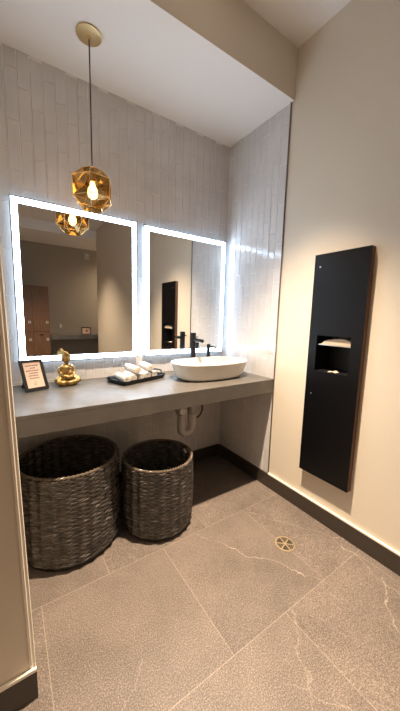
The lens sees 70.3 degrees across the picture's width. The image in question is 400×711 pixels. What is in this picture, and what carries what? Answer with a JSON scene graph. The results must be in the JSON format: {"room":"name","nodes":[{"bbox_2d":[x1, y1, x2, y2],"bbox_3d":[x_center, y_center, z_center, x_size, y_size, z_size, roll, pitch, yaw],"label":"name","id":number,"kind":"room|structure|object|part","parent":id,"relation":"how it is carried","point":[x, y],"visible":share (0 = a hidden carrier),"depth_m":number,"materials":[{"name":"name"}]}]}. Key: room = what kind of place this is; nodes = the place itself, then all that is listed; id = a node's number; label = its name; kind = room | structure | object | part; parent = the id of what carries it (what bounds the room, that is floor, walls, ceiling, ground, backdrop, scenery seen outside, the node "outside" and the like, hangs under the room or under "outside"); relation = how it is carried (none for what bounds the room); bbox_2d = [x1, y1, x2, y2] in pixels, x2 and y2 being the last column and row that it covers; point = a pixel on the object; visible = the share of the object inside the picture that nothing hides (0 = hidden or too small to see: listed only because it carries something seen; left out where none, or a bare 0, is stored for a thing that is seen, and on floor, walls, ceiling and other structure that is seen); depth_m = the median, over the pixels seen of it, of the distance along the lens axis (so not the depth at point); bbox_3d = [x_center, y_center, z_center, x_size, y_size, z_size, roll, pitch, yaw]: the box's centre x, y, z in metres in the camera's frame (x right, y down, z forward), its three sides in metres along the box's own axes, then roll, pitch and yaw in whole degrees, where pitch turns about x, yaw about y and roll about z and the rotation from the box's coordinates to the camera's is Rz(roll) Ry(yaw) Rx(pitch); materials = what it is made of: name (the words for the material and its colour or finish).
{"room":"public restroom","nodes":[
{"label":"public restroom","id":0,"kind":"room"},
{"bbox_2d":[0,339,29,685],"bbox_3d":[-1.525,-0.404,0.806,1.622,3.144,1.166,-4,9,-34],"label":"wall","id":1,"kind":"structure","parent":0,"point":[14,656],"depth_m":0.90,"materials":[{"name":"beige paint"}]},
{"bbox_2d":[0,246,35,668],"bbox_3d":[-0.557,-0.330,0.773,0.064,2.843,0.020,-4,9,-34],"label":"trim","id":2,"kind":"structure","parent":1,"relation":"attached to","point":[3,319],"depth_m":0.86,"materials":[{"name":"beige metal"}]},
{"bbox_2d":[0,666,37,710],"bbox_3d":[-1.172,1.165,0.570,1.474,0.118,0.012,-4,9,-34],"label":"baseboard","id":3,"kind":"structure","parent":1,"relation":"attached to","point":[21,690],"depth_m":0.95,"materials":[{"name":"grey"}]},
{"bbox_2d":[0,42,229,471],"bbox_3d":[-0.580,-0.556,2.106,1.872,3.142,0.154,-4,9,-34],"label":"wall","id":4,"kind":"structure","parent":0,"point":[162,172],"depth_m":1.93,"materials":[{"name":"white tile"}]},
{"bbox_2d":[8,193,137,361],"bbox_3d":[-0.777,-0.450,1.874,0.758,0.964,0.028,-4,9,-34],"label":"wall mirror","id":5,"kind":"object","parent":4,"relation":"attached to","point":[75,271],"visible":0.89,"depth_m":1.83,"materials":[{"name":"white mirror"}]},
{"bbox_2d":[12,371,272,438],"bbox_3d":[-0.326,0.233,1.925,1.696,0.098,0.626,-4,9,-34],"label":"countertop","id":6,"kind":"structure","parent":4,"relation":"attached to","point":[92,401],"depth_m":1.60,"materials":[{"name":"grey stone"}]},
{"bbox_2d":[18,359,48,391],"bbox_3d":[-0.987,0.112,1.673,0.133,0.173,0.126,7,10,37],"label":"picture frame","id":7,"kind":"object","parent":6,"relation":"on","point":[33,374],"visible":1,"depth_m":1.66,"materials":[{"name":"black metal"}]},
{"bbox_2d":[54,351,80,386],"bbox_3d":[-0.833,0.081,1.780,0.156,0.214,0.102,-5,10,-41],"label":"figurine","id":8,"kind":"object","parent":6,"relation":"on","point":[67,377],"visible":1,"depth_m":1.76,"materials":[{"name":"gold metal"}]},
{"bbox_2d":[106,368,164,385],"bbox_3d":[-0.444,0.143,1.998,0.214,0.051,0.418,7,10,37],"label":"tray","id":9,"kind":"object","parent":6,"relation":"on","point":[112,379],"visible":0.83,"depth_m":1.89,"materials":[{"name":"black metal"}]},
{"bbox_2d":[115,372,129,381],"bbox_3d":[-0.516,0.148,1.901,0.051,0.051,0.170,-4,10,-35],"label":"rolled towel","id":10,"kind":"object","parent":9,"relation":"on","point":[120,376],"visible":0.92,"depth_m":1.86,"materials":[{"name":"beige fabric"}]},
{"bbox_2d":[123,371,136,380],"bbox_3d":[-0.482,0.139,1.948,0.052,0.049,0.170,-3,9,-32],"label":"rolled towel","id":11,"kind":"object","parent":9,"relation":"on","point":[132,376],"visible":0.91,"depth_m":1.89,"materials":[{"name":"beige fabric"}]},
{"bbox_2d":[124,363,140,373],"bbox_3d":[-0.467,0.090,1.966,0.050,0.054,0.184,-2,9,-37],"label":"rolled towel","id":12,"kind":"object","parent":11,"relation":"on","point":[132,368],"visible":1,"depth_m":1.92,"materials":[{"name":"beige fabric"}]},
{"bbox_2d":[131,372,144,378],"bbox_3d":[-0.446,0.137,1.996,0.049,0.053,0.170,-4,10,-36],"label":"rolled towel","id":13,"kind":"object","parent":9,"relation":"on","point":[139,375],"visible":0.54,"depth_m":1.93,"materials":[{"name":"beige fabric"}]},
{"bbox_2d":[140,369,150,377],"bbox_3d":[-0.409,0.127,2.043,0.054,0.048,0.170,-3,9,-32],"label":"rolled towel","id":14,"kind":"object","parent":9,"relation":"on","point":[146,373],"visible":0.68,"depth_m":1.98,"materials":[{"name":"beige fabric"}]},
{"bbox_2d":[139,361,153,370],"bbox_3d":[-0.392,0.075,2.067,0.052,0.047,0.184,-3,9,-32],"label":"rolled towel","id":15,"kind":"object","parent":14,"relation":"on","point":[149,367],"visible":1,"depth_m":2.02,"materials":[{"name":"beige fabric"}]},
{"bbox_2d":[143,369,156,375],"bbox_3d":[-0.373,0.126,2.091,0.048,0.052,0.170,-4,10,-35],"label":"rolled towel","id":16,"kind":"object","parent":9,"relation":"on","point":[153,373],"visible":0.54,"depth_m":2.03,"materials":[{"name":"beige fabric"}]},
{"bbox_2d":[175,406,196,436],"bbox_3d":[-0.151,0.400,2.295,0.170,0.470,0.255,-4,9,-34],"label":"trap","id":17,"kind":"object","parent":6,"relation":"attached to","point":[191,415],"visible":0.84,"depth_m":2.22,"materials":[{"name":"grey plastic"}]},
{"bbox_2d":[190,333,203,357],"bbox_3d":[-0.024,-0.019,2.274,0.068,0.320,0.148,-4,9,-34],"label":"faucet","id":18,"kind":"object","parent":6,"relation":"on","point":[194,339],"visible":0.62,"depth_m":2.28,"materials":[{"name":"black metal"}]},
{"bbox_3d":[-0.012,-0.120,2.243,0.027,0.032,0.107,-5,10,-39],"label":"spout","id":19,"kind":"part","parent":18,"relation":"part of","materials":[{"name":"black metal"}]},
{"bbox_2d":[171,356,246,381],"bbox_3d":[0.079,0.099,2.153,0.623,0.123,0.369,-4,9,-34],"label":"vessel basin","id":20,"kind":"object","parent":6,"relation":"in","point":[198,369],"visible":1,"depth_m":2.02,"materials":[{"name":"white ceramic"}]},
{"bbox_2d":[206,344,217,356],"bbox_3d":[0.090,0.020,2.369,0.044,0.223,0.122,-4,9,-34],"label":"soap dispenser","id":21,"kind":"object","parent":6,"relation":"on","point":[208,345],"visible":0.57,"depth_m":2.38,"materials":[{"name":"black metal"}]},
{"bbox_2d":[119,444,218,484],"bbox_3d":[-0.527,0.953,2.282,1.702,0.106,0.016,-4,9,-34],"label":"baseboard","id":22,"kind":"structure","parent":4,"relation":"attached to","point":[206,452],"depth_m":2.66,"materials":[{"name":"grey"}]},
{"bbox_2d":[143,224,225,355],"bbox_3d":[-0.108,-0.491,2.323,0.758,0.958,0.028,-4,9,-34],"label":"wall mirror","id":23,"kind":"object","parent":4,"relation":"attached to","point":[184,273],"visible":1,"depth_m":2.27,"materials":[{"name":"white mirror"}]},
{"bbox_2d":[188,405,202,418],"bbox_3d":[-0.045,0.348,2.443,0.188,0.383,0.121,-4,9,-34],"label":"supply valve","id":24,"kind":"object","parent":4,"relation":"attached to","point":[201,405],"visible":0.27,"depth_m":2.45,"materials":[{"name":"metal"}]},
{"bbox_2d":[0,0,297,146],"bbox_3d":[-0.354,-1.870,1.629,1.860,0.402,0.754,-4,9,-34],"label":"ceiling","id":25,"kind":"structure","parent":0,"point":[218,70],"depth_m":1.60,"materials":[{"name":"white paint"}]},
{"bbox_2d":[72,22,110,213],"bbox_3d":[-0.581,-1.227,1.515,0.214,0.853,0.203,-4,9,-34],"label":"pendant lamp","id":26,"kind":"object","parent":25,"relation":"hanging from","point":[91,187],"visible":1,"depth_m":1.49,"materials":[{"name":"gold metal"}]},
{"bbox_3d":[-0.579,-1.311,1.504,0.006,0.636,0.007,7,9,33],"label":"cord","id":27,"kind":"part","parent":26,"relation":"part of","materials":[{"name":"black plastic"}]},
{"bbox_3d":[-0.590,-0.905,1.559,0.211,0.200,0.200,-4,9,-34],"label":"lamp shade","id":28,"kind":"part","parent":26,"relation":"part of","materials":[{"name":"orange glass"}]},
{"bbox_2d":[18,454,399,710],"bbox_3d":[1.397,1.387,0.249,5.650,0.100,5.900,-4,9,-34],"label":"floor","id":29,"kind":"structure","parent":0,"point":[213,615],"depth_m":1.25,"materials":[{"name":"grey tile"}]},
{"bbox_2d":[19,435,120,571],"bbox_3d":[-0.758,0.821,1.676,0.557,0.520,0.558,-4,9,-34],"label":"wicker basket","id":30,"kind":"object","parent":29,"relation":"on","point":[70,485],"visible":0.86,"depth_m":1.48,"materials":[{"name":"brown wicker"}]},
{"bbox_2d":[121,439,193,541],"bbox_3d":[-0.274,0.845,1.840,0.459,0.454,0.460,3,8,12],"label":"wicker basket","id":31,"kind":"object","parent":29,"relation":"on","point":[157,475],"visible":1,"depth_m":1.67,"materials":[{"name":"brown wicker"}]},
{"bbox_2d":[275,536,294,551],"bbox_3d":[0.503,1.115,1.682,0.116,0.003,0.116,-4,9,-34],"label":"floor drain","id":32,"kind":"object","parent":29,"relation":"on","point":[283,543],"visible":1,"depth_m":1.68,"materials":[{"name":"brown metal"}]},
{"bbox_2d":[242,0,350,47],"bbox_3d":[1.477,-1.648,-0.167,5.650,0.299,5.900,-4,9,-34],"label":"ceiling","id":33,"kind":"structure","parent":0,"point":[297,21],"depth_m":1.62,"materials":[{"name":"white paint"}]},
{"bbox_2d":[219,0,399,552],"bbox_3d":[1.488,-0.329,0.838,0.157,3.144,4.600,-4,9,-34],"label":"wall","id":34,"kind":"structure","parent":0,"point":[343,180],"depth_m":1.73,"materials":[{"name":"beige paint"}]},
{"bbox_2d":[267,102,291,473],"bbox_3d":[0.571,-0.372,2.059,0.011,2.635,0.005,-4,9,-34],"label":"trim","id":35,"kind":"structure","parent":34,"relation":"attached to","point":[291,102],"depth_m":2.04,"materials":[{"name":"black metal"}]},
{"bbox_2d":[219,444,399,575],"bbox_3d":[1.429,1.184,0.933,0.013,0.116,4.438,-4,9,-34],"label":"baseboard","id":36,"kind":"structure","parent":34,"relation":"attached to","point":[376,549],"depth_m":1.84,"materials":[{"name":"grey"}]},
{"bbox_2d":[299,245,375,492],"bbox_3d":[0.853,0.091,1.759,0.157,1.402,0.333,-4,9,-34],"label":"dispenser","id":37,"kind":"object","parent":34,"relation":"attached to","point":[342,285],"visible":0.99,"depth_m":1.70,"materials":[{"name":"black metal"}]},
{"bbox_2d":[318,344,349,347],"bbox_3d":[0.857,-0.062,1.742,0.124,0.006,0.212,-4,9,-34],"label":"towel shelf","id":38,"kind":"object","parent":37,"relation":"attached to","point":[319,345],"depth_m":1.80,"materials":[{"name":"metal"}]},
{"bbox_2d":[320,337,350,346],"bbox_3d":[0.853,-0.088,1.729,0.110,0.049,0.196,-4,9,-34],"label":"towel stack","id":39,"kind":"object","parent":37,"relation":"in","point":[342,341],"visible":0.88,"depth_m":1.69,"materials":[{"name":"beige paper"}]},
{"bbox_3d":[0.810,0.094,1.730,0.031,1.402,0.333,-4,9,-34],"label":"frame","id":40,"kind":"part","parent":37,"relation":"part of","materials":[{"name":"brown wood"}]}
]}

